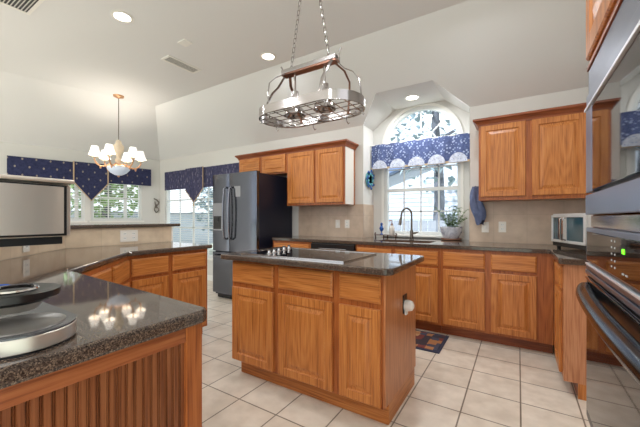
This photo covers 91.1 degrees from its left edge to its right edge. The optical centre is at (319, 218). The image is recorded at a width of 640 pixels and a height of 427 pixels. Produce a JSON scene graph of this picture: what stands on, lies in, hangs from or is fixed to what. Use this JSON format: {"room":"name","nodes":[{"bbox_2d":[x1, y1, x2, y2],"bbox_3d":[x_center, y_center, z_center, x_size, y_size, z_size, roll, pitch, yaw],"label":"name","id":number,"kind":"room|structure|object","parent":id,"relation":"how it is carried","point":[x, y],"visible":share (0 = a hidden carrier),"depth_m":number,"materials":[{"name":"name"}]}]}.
{"room":"kitchen","nodes":[
{"label":"kitchen","id":0,"kind":"room"},
{"bbox_2d":[0,141,159,223],"bbox_3d":[-6.420,-0.042,4.117,8.000,2.440,0.121,0,0,-44],"label":"wall","id":1,"kind":"structure","parent":0,"point":[149,193],"depth_m":5.97,"materials":[{"name":"white paint"}]},
{"bbox_2d":[70,185,81,218],"bbox_3d":[-4.577,-0.397,5.812,0.283,0.830,0.026,0,0,-44],"label":"blind","id":2,"kind":"object","parent":1,"relation":"attached to","point":[70,185],"depth_m":5.82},
{"bbox_2d":[70,184,86,222],"bbox_3d":[-4.586,-0.387,5.822,0.423,0.930,0.150,0,0,-44],"label":"window","id":3,"kind":"structure","parent":1,"relation":"in","point":[76,219],"depth_m":5.88,"materials":[{"name":"white plastic"}]},
{"bbox_2d":[7,155,150,200],"bbox_3d":[-4.369,-0.682,5.912,2.162,0.720,0.119,0,0,-44],"label":"window valance","id":4,"kind":"object","parent":1,"relation":"attached to","point":[89,178],"visible":0.86,"depth_m":5.79,"materials":[{"name":"blue fabric"}]},
{"bbox_2d":[89,183,143,221],"bbox_3d":[-4.073,-0.387,6.313,0.934,0.930,0.150,0,0,-44],"label":"window","id":5,"kind":"structure","parent":1,"relation":"in","point":[124,218],"depth_m":6.36,"materials":[{"name":"white plastic"}]},
{"bbox_2d":[154,198,158,212],"bbox_3d":[-3.526,-0.274,6.772,0.116,0.318,0.041,0,0,-44],"label":"wall sconce","id":6,"kind":"object","parent":1,"relation":"attached to","point":[156,205],"visible":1,"depth_m":6.76,"materials":[{"name":"grey metal"}]},
{"bbox_2d":[0,0,589,159],"bbox_3d":[-2.864,-1.627,2.224,9.078,0.730,7.136,0,0,32],"label":"ceiling","id":7,"kind":"structure","parent":0,"point":[63,63],"depth_m":3.41,"materials":[{"name":"white paint"}]},
{"bbox_2d":[0,0,44,14],"bbox_3d":[-2.597,-1.888,2.704,0.400,0.008,0.250,0,0,32],"label":"ceiling vent","id":8,"kind":"object","parent":7,"relation":"in","point":[27,7],"visible":1,"depth_m":2.77,"materials":[{"name":"white metal"}]},
{"bbox_2d":[88,94,145,176],"bbox_3d":[-3.111,-1.262,4.850,0.743,1.260,0.730,0,0,32],"label":"chandelier","id":9,"kind":"object","parent":7,"relation":"hanging from","point":[118,169],"visible":1,"depth_m":4.79,"materials":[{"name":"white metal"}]},
{"bbox_2d":[110,10,133,22],"bbox_3d":[-1.854,-1.889,2.945,0.194,0.007,0.194,0,0,32],"label":"recessed light","id":10,"kind":"object","parent":7,"relation":"in","point":[121,16],"visible":1,"depth_m":2.94,"materials":[{"name":"white paint"}]},
{"bbox_2d":[161,55,201,73],"bbox_3d":[-1.699,-1.888,3.864,0.170,0.008,0.440,0,0,32],"label":"ceiling vent","id":11,"kind":"object","parent":7,"relation":"in","point":[170,59],"visible":1,"depth_m":3.85,"materials":[{"name":"white metal"}]},
{"bbox_2d":[177,39,192,46],"bbox_3d":[-1.452,-1.886,3.376,0.120,0.012,0.100,0,0,32],"label":"ceiling plate","id":12,"kind":"object","parent":7,"relation":"attached to","point":[184,42],"visible":1,"depth_m":3.36,"materials":[{"name":"white paint"}]},
{"bbox_2d":[260,52,276,60],"bbox_3d":[-0.604,-1.889,3.669,0.194,0.007,0.194,0,0,32],"label":"recessed light","id":13,"kind":"object","parent":7,"relation":"in","point":[267,56],"visible":1,"depth_m":3.67,"materials":[{"name":"white paint"}]},
{"bbox_2d":[259,0,364,131],"bbox_3d":[-0.077,-1.298,2.284,0.840,1.189,0.454,0,0,32],"label":"pot rack","id":14,"kind":"object","parent":7,"relation":"hanging from","point":[323,98],"visible":1,"depth_m":2.23,"materials":[{"name":"silver metal"}]},
{"bbox_2d":[284,74,305,118],"bbox_3d":[-0.187,-0.926,2.354,0.160,0.322,0.160,0,0,32],"label":"lamp","id":15,"kind":"object","parent":14,"relation":"on","point":[294,114],"depth_m":2.35,"materials":[{"name":"white glass"}]},
{"bbox_2d":[314,65,335,112],"bbox_3d":[0.033,-0.926,2.215,0.160,0.322,0.160,0,0,32],"label":"lamp","id":16,"kind":"object","parent":14,"relation":"on","point":[318,108],"depth_m":2.21,"materials":[{"name":"white glass"}]},
{"bbox_2d":[160,87,588,275],"bbox_3d":[-0.272,-0.042,4.879,7.530,2.440,0.120,0,0,32],"label":"wall","id":17,"kind":"structure","parent":0,"point":[574,96],"depth_m":4.32,"materials":[{"name":"white paint"}]},
{"bbox_2d":[166,187,214,260],"bbox_3d":[-2.561,-0.077,6.283,1.860,1.730,0.150,0,0,32],"label":"window","id":18,"kind":"structure","parent":17,"relation":"in","point":[209,257],"depth_m":6.31,"materials":[{"name":"white plastic"}]},
{"bbox_2d":[165,163,238,205],"bbox_3d":[-2.240,-0.600,5.968,2.400,0.745,0.137,0,0,32],"label":"window valance","id":19,"kind":"object","parent":17,"relation":"attached to","point":[193,180],"visible":0.77,"depth_m":6.01,"materials":[{"name":"fabric"}]},
{"bbox_2d":[207,275,212,280],"bbox_3d":[-2.338,1.128,6.103,2.570,0.100,0.014,0,0,32],"label":"baseboard","id":20,"kind":"structure","parent":17,"relation":"attached to","point":[209,277],"depth_m":5.92,"materials":[{"name":"white paint"}]},
{"bbox_2d":[235,148,286,176],"bbox_3d":[-0.847,-0.837,4.957,1.034,0.350,0.359,0,0,32],"label":"upper cabinet","id":21,"kind":"object","parent":17,"relation":"attached to","point":[272,162],"visible":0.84,"depth_m":4.76,"materials":[{"name":"brown wood"}]},
{"bbox_2d":[285,139,358,205],"bbox_3d":[0.012,-0.597,4.415,0.997,0.830,0.359,0,0,32],"label":"upper cabinet","id":22,"kind":"object","parent":17,"relation":"attached to","point":[318,174],"visible":1,"depth_m":4.25,"materials":[{"name":"brown wood"}]},
{"bbox_2d":[299,204,362,237],"bbox_3d":[0.129,0.036,4.550,1.080,0.456,0.008,0,0,32],"label":"tiled wall","id":23,"kind":"structure","parent":17,"relation":"attached to","point":[313,220],"depth_m":4.52,"materials":[{"name":"tile"}]},
{"bbox_2d":[336,220,339,227],"bbox_3d":[0.250,0.078,4.461,0.070,0.116,0.012,0,0,32],"label":"light switch","id":24,"kind":"object","parent":23,"relation":"attached to","point":[337,221],"visible":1,"depth_m":4.46,"materials":[{"name":"beige plastic"}]},
{"bbox_2d":[345,220,348,227],"bbox_3d":[0.378,0.078,4.382,0.070,0.116,0.008,0,0,32],"label":"outlet","id":25,"kind":"object","parent":23,"relation":"attached to","point":[346,221],"visible":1,"depth_m":4.38,"materials":[{"name":"beige plastic"}]},
{"bbox_2d":[470,199,585,244],"bbox_3d":[2.288,0.036,3.186,1.393,0.456,0.008,0,0,32],"label":"tiled wall","id":26,"kind":"structure","parent":17,"relation":"attached to","point":[527,222],"depth_m":3.29,"materials":[{"name":"tile"}]},
{"bbox_2d":[482,222,488,231],"bbox_3d":[1.824,0.098,3.467,0.070,0.116,0.012,0,0,32],"label":"light switch","id":27,"kind":"object","parent":26,"relation":"attached to","point":[485,228],"visible":0.94,"depth_m":3.46,"materials":[{"name":"beige plastic"}]},
{"bbox_2d":[499,222,505,231],"bbox_3d":[1.964,0.093,3.381,0.070,0.116,0.008,0,0,32],"label":"outlet","id":28,"kind":"object","parent":26,"relation":"attached to","point":[502,225],"visible":1,"depth_m":3.38,"materials":[{"name":"beige plastic"}]},
{"bbox_2d":[473,103,591,201],"bbox_3d":[2.221,-0.597,3.021,1.320,0.830,0.359,0,0,32],"label":"upper cabinet","id":29,"kind":"object","parent":17,"relation":"attached to","point":[535,155],"visible":0.77,"depth_m":2.97,"materials":[{"name":"brown wood"}]},
{"bbox_2d":[470,186,485,224],"bbox_3d":[1.746,-0.141,3.474,0.169,0.435,0.090,0,0,32],"label":"oven mitt","id":30,"kind":"object","parent":29,"relation":"hanging from","point":[477,207],"visible":0.9,"depth_m":3.45,"materials":[{"name":"fabric"}]},
{"bbox_2d":[202,280,590,426],"bbox_3d":[-4.187,1.228,1.769,11.030,0.100,9.520,0,0,32],"label":"floor","id":31,"kind":"structure","parent":0,"point":[470,382],"depth_m":2.10,"materials":[{"name":"tile"}]},
{"bbox_2d":[0,323,201,426],"bbox_3d":[-1.063,0.741,0.726,0.998,0.874,1.102,0,0,32],"label":"base cabinet","id":32,"kind":"object","parent":31,"relation":"on","point":[157,382],"visible":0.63,"depth_m":0.75,"materials":[{"name":"brown wood"}]},
{"bbox_2d":[0,242,211,389],"bbox_3d":[-1.393,0.283,1.726,1.500,0.038,3.664,0,0,-19],"label":"countertop","id":33,"kind":"structure","parent":32,"relation":"on","point":[112,317],"depth_m":0.94,"materials":[{"name":"stone"}]},
{"bbox_2d":[0,174,76,359],"bbox_3d":[-0.733,0.088,0.671,0.358,0.352,0.288,0,0,32],"label":"television","id":34,"kind":"object","parent":33,"relation":"on","point":[33,210],"visible":1,"depth_m":0.66,"materials":[{"name":"silver metal"}]},
{"bbox_2d":[80,257,129,286],"bbox_3d":[-1.548,0.741,2.062,0.319,0.874,0.871,0,0,-16],"label":"base cabinet","id":35,"kind":"object","parent":31,"relation":"on","point":[118,271],"visible":0.18,"depth_m":2.17,"materials":[{"name":"brown wood"}]},
{"bbox_2d":[128,249,206,326],"bbox_3d":[-1.607,0.741,3.010,0.679,0.874,0.755,0,0,32],"label":"base cabinet","id":36,"kind":"object","parent":31,"relation":"on","point":[180,275],"visible":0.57,"depth_m":2.84,"materials":[{"name":"brown wood"}]},
{"bbox_2d":[213,170,291,298],"bbox_3d":[-1.042,0.266,4.747,0.890,1.825,0.885,0,0,32],"label":"refrigerator","id":37,"kind":"object","parent":31,"relation":"on","point":[250,208],"visible":0.78,"depth_m":4.47,"materials":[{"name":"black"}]},
{"bbox_2d":[273,240,311,247],"bbox_3d":[-0.223,0.741,4.405,0.640,0.874,0.619,0,0,32],"label":"base cabinet","id":38,"kind":"object","parent":31,"relation":"on","point":[294,244],"visible":0.1,"depth_m":4.13,"materials":[{"name":"brown wood"}]},
{"bbox_2d":[232,260,415,424],"bbox_3d":[0.006,0.741,2.303,1.210,0.874,0.619,0,0,32],"label":"base cabinet","id":39,"kind":"object","parent":31,"relation":"on","point":[345,340],"visible":0.97,"depth_m":1.97,"materials":[{"name":"brown wood"}]},
{"bbox_2d":[221,247,423,275],"bbox_3d":[-0.004,0.283,2.279,1.330,0.038,0.720,0,0,32],"label":"countertop","id":40,"kind":"structure","parent":39,"relation":"on","point":[383,264],"depth_m":1.93,"materials":[{"name":"stone"}]},
{"bbox_2d":[241,245,376,262],"bbox_3d":[-0.085,0.243,2.301,0.852,0.041,0.512,0,0,32],"label":"cooktop","id":41,"kind":"object","parent":40,"relation":"in","point":[294,253],"visible":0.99,"depth_m":2.23,"materials":[{"name":"black glass"}]},
{"bbox_2d":[403,293,406,313],"bbox_3d":[0.546,0.548,2.020,0.006,0.116,0.072,0,0,32],"label":"outlet","id":42,"kind":"object","parent":39,"relation":"attached to","point":[404,295],"visible":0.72,"depth_m":2.00,"materials":[{"name":"black plastic"}]},
{"bbox_2d":[404,300,413,314],"bbox_3d":[0.572,0.570,2.004,0.055,0.096,0.072,0,0,32],"label":"plug adapter","id":43,"kind":"object","parent":42,"relation":"attached to","point":[408,304],"visible":1,"depth_m":1.98,"materials":[{"name":"white paint"}]},
{"bbox_2d":[311,242,355,250],"bbox_3d":[0.301,0.691,4.054,0.610,0.774,0.614,0,0,32],"label":"dishwasher","id":44,"kind":"object","parent":31,"relation":"on","point":[314,245],"visible":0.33,"depth_m":3.78,"materials":[{"name":"black plastic"}]},
{"bbox_2d":[356,244,441,332],"bbox_3d":[0.967,0.741,3.653,0.935,0.874,0.619,0,0,32],"label":"base cabinet","id":45,"kind":"object","parent":31,"relation":"on","point":[427,271],"visible":0.24,"depth_m":3.22,"materials":[{"name":"brown wood"}]},
{"bbox_2d":[272,235,587,265],"bbox_3d":[1.009,0.283,3.410,3.785,0.038,1.674,0,0,32],"label":"countertop","id":46,"kind":"structure","parent":45,"relation":"on","point":[563,255],"depth_m":3.16,"materials":[{"name":"stone"}]},
{"bbox_2d":[374,232,396,237],"bbox_3d":[0.880,0.228,4.222,0.314,0.074,0.090,0,0,32],"label":"wire caddy","id":47,"kind":"object","parent":46,"relation":"on","point":[375,234],"visible":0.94,"depth_m":4.21,"materials":[{"name":"black metal"}]},
{"bbox_2d":[379,223,384,234],"bbox_3d":[0.845,0.139,4.245,0.086,0.162,0.060,0,0,32],"label":"ceramic figurine","id":48,"kind":"object","parent":47,"relation":"on","point":[382,226],"visible":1,"depth_m":4.23,"materials":[{"name":"blue ceramic"}]},
{"bbox_2d":[389,220,394,234],"bbox_3d":[0.956,0.121,4.174,0.072,0.198,0.072,0,0,32],"label":"soap bottle","id":49,"kind":"object","parent":47,"relation":"on","point":[391,228],"visible":1,"depth_m":4.15,"materials":[{"name":"grey plastic"}]},
{"bbox_2d":[398,207,418,239],"bbox_3d":[1.076,0.065,3.828,0.239,0.396,0.075,0,0,10],"label":"faucet","id":50,"kind":"object","parent":46,"relation":"on","point":[403,209],"visible":1,"depth_m":3.82,"materials":[{"name":"grey metal"}]},
{"bbox_2d":[434,206,468,240],"bbox_3d":[1.601,0.060,3.822,0.416,0.407,0.286,0,0,32],"label":"potted plant","id":51,"kind":"object","parent":46,"relation":"on","point":[450,232],"visible":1,"depth_m":3.75,"materials":[{"name":"green plant"}]},
{"bbox_2d":[551,213,592,249],"bbox_3d":[2.213,0.112,2.592,0.382,0.305,0.520,0,0,12],"label":"toaster oven","id":52,"kind":"object","parent":46,"relation":"on","point":[568,230],"visible":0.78,"depth_m":2.58,"materials":[{"name":"white plastic"}]},
{"bbox_2d":[416,330,448,353],"bbox_3d":[0.779,1.172,3.163,0.900,0.010,0.470,0,0,32],"label":"kitchen rug","id":53,"kind":"object","parent":31,"relation":"on","point":[425,341],"visible":0.44,"depth_m":2.97,"materials":[{"name":"multicoloured fabric"}]},
{"bbox_2d":[440,249,553,353],"bbox_3d":[1.752,0.741,3.158,0.918,0.874,0.619,0,0,32],"label":"base cabinet","id":54,"kind":"object","parent":31,"relation":"on","point":[505,298],"visible":0.98,"depth_m":2.88,"materials":[{"name":"brown wood"}]},
{"bbox_2d":[554,259,588,400],"bbox_3d":[2.069,0.741,2.199,0.679,0.874,0.672,0,0,32],"label":"base cabinet","id":55,"kind":"object","parent":31,"relation":"on","point":[569,316],"visible":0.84,"depth_m":2.07,"materials":[{"name":"brown wood"}]},
{"bbox_2d":[586,0,639,227],"bbox_3d":[0.795,0.045,0.388,0.670,2.265,0.842,0,0,32],"label":"tall cabinet","id":56,"kind":"object","parent":31,"relation":"on","point":[600,14],"visible":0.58,"depth_m":0.78,"materials":[{"name":"brown wood"}]},
{"bbox_2d":[576,214,639,426],"bbox_3d":[0.759,0.279,0.411,0.614,0.573,0.831,0,0,32],"label":"wall oven","id":57,"kind":"object","parent":56,"relation":"in","point":[609,299],"visible":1,"depth_m":0.62,"materials":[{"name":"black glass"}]},
{"bbox_2d":[584,0,639,214],"bbox_3d":[0.778,-0.214,0.399,0.570,0.408,0.831,0,0,32],"label":"microwave","id":58,"kind":"object","parent":56,"relation":"in","point":[612,110],"visible":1,"depth_m":0.63,"materials":[{"name":"black plastic"}]},
{"bbox_2d":[363,80,469,204],"bbox_3d":[1.138,-0.622,3.904,1.313,1.773,0.703,0,0,32],"label":"wall","id":59,"kind":"structure","parent":0,"point":[384,103],"depth_m":4.06,"materials":[{"name":"white paint"}]},
{"bbox_2d":[363,204,373,237],"bbox_3d":[0.683,0.036,4.405,0.005,0.456,0.339,0,0,32],"label":"tiles","id":60,"kind":"structure","parent":59,"relation":"attached to","point":[368,210],"depth_m":4.39,"materials":[{"name":"tile"}]},
{"bbox_2d":[366,169,374,189],"bbox_3d":[0.698,-0.542,4.385,0.040,0.288,0.270,0,0,32],"label":"wall plate","id":61,"kind":"object","parent":59,"relation":"attached to","point":[369,176],"visible":1,"depth_m":4.39,"materials":[{"name":"teal ceramic"}]},
{"bbox_2d":[404,94,419,100],"bbox_3d":[1.151,-1.505,3.921,0.194,0.007,0.194,0,0,32],"label":"ceiling light","id":62,"kind":"object","parent":59,"relation":"attached to","point":[409,97],"visible":1,"depth_m":3.92,"materials":[{"name":"white paint"}]},
{"bbox_2d":[370,132,469,169],"bbox_3d":[1.262,-0.857,4.100,1.313,0.353,0.045,0,0,32],"label":"window valance","id":63,"kind":"object","parent":59,"relation":"attached to","point":[455,148],"visible":0.99,"depth_m":4.05,"materials":[{"name":"blue fabric"}]},
{"bbox_2d":[469,201,469,241],"bbox_3d":[1.787,0.036,3.708,0.005,0.456,0.339,0,0,32],"label":"tiled wall","id":64,"kind":"structure","parent":59,"relation":"attached to","point":[469,201],"depth_m":3.56,"materials":[{"name":"tile"}]},
{"bbox_2d":[369,97,469,239],"bbox_3d":[1.358,-0.640,4.252,1.517,1.937,0.120,0,0,32],"label":"wall","id":65,"kind":"structure","parent":0,"point":[463,116],"depth_m":4.35,"materials":[{"name":"white paint"}]},
{"bbox_2d":[381,103,463,237],"bbox_3d":[1.347,-0.642,4.212,1.070,1.780,0.140,0,0,32],"label":"window","id":66,"kind":"structure","parent":65,"relation":"in","point":[439,108],"depth_m":4.23,"materials":[{"name":"white paint"}]},
{"bbox_3d":[-1.801,0.635,2.036,1.720,1.085,2.720,0,0,32],"label":"wall","id":67,"kind":"structure","parent":0,"visible":0},
{"bbox_2d":[0,237,64,259],"bbox_3d":[-1.933,0.178,1.709,0.008,0.171,2.146,0,0,-16],"label":"tiled wall","id":68,"kind":"structure","parent":67,"relation":"attached to","point":[14,251],"depth_m":2.22,"materials":[{"name":"tile"}]},
{"bbox_2d":[23,246,29,251],"bbox_3d":[-2.062,0.178,2.206,0.009,0.116,0.070,0,0,-16],"label":"outlet","id":69,"kind":"object","parent":68,"relation":"attached to","point":[25,248],"visible":0.31,"depth_m":2.20,"materials":[{"name":"beige plastic"}]},
{"bbox_2d":[65,226,170,248],"bbox_3d":[-1.962,0.178,3.158,0.008,0.171,0.995,0,0,32],"label":"tiles","id":70,"kind":"structure","parent":67,"relation":"attached to","point":[87,237],"depth_m":3.04,"materials":[{"name":"tile"}]},
{"bbox_2d":[120,230,137,241],"bbox_3d":[-1.935,0.178,3.185,0.008,0.116,0.170,0,0,32],"label":"outlet","id":71,"kind":"object","parent":70,"relation":"attached to","point":[125,235],"visible":1,"depth_m":3.18,"materials":[{"name":"beige plastic"}]},
{"bbox_2d":[70,223,179,228],"bbox_3d":[-2.124,0.076,2.136,1.020,0.032,3.447,0,0,0],"label":"bar","id":72,"kind":"object","parent":67,"relation":"on","point":[72,226],"visible":0.56,"depth_m":3.10,"materials":[{"name":"stone"}]},
{"bbox_2d":[171,226,172,240],"bbox_3d":[-1.744,0.178,3.620,0.135,0.171,0.020,0,0,32],"label":"trim","id":73,"kind":"structure","parent":67,"relation":"attached to","point":[171,226],"depth_m":3.58,"materials":[{"name":"white paint"}]},
{"label":"outside","id":74,"kind":"structure","parent":0,"visible":0},
{"bbox_2d":[207,243,212,254],"bbox_3d":[5.339,1.388,8.456,80.000,0.180,100.000,0,0,32],"label":"ground","id":75,"kind":"structure","parent":74,"point":[210,249],"depth_m":12.66,"materials":[{"name":"grey"}]},
{"bbox_2d":[71,184,137,216],"bbox_3d":[-6.511,-1.124,9.499,3.435,4.890,3.395,0,0,32],"label":"tree","id":76,"kind":"object","parent":75,"relation":"on","point":[111,186],"visible":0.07,"depth_m":9.41,"materials":[{"name":"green plant"}]},
{"bbox_2d":[71,211,212,243],"bbox_3d":[-9.813,0.518,9.744,0.280,1.560,18.000,0,0,32],"label":"fence","id":77,"kind":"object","parent":75,"relation":"on","point":[187,234],"depth_m":15.04,"materials":[{"name":"grey"}]},
{"bbox_2d":[192,187,212,235],"bbox_3d":[-3.033,-0.746,12.091,3.801,4.128,3.732,0,0,32],"label":"tree","id":78,"kind":"object","parent":75,"relation":"on","point":[197,215],"visible":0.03,"depth_m":11.37,"materials":[{"name":"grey plant"}]},
{"bbox_2d":[389,220,455,231],"bbox_3d":[1.915,0.673,7.341,5.200,1.250,0.060,0,0,32],"label":"fence","id":79,"kind":"object","parent":75,"relation":"on","point":[432,224],"visible":0.05,"depth_m":7.09,"materials":[{"name":"grey wood"}]},
{"bbox_2d":[389,163,456,231],"bbox_3d":[5.392,-0.632,12.473,9.000,3.860,5.550,0,0,32],"label":"house","id":80,"kind":"structure","parent":75,"relation":"on","point":[412,199],"depth_m":10.90,"materials":[{"name":"grey"}]},
{"bbox_2d":[391,111,456,220],"bbox_3d":[2.907,-1.840,7.573,2.749,6.323,2.636,0,0,-25],"label":"tree","id":81,"kind":"object","parent":75,"relation":"on","point":[435,121],"visible":0.19,"depth_m":7.49,"materials":[{"name":"grey plant"}]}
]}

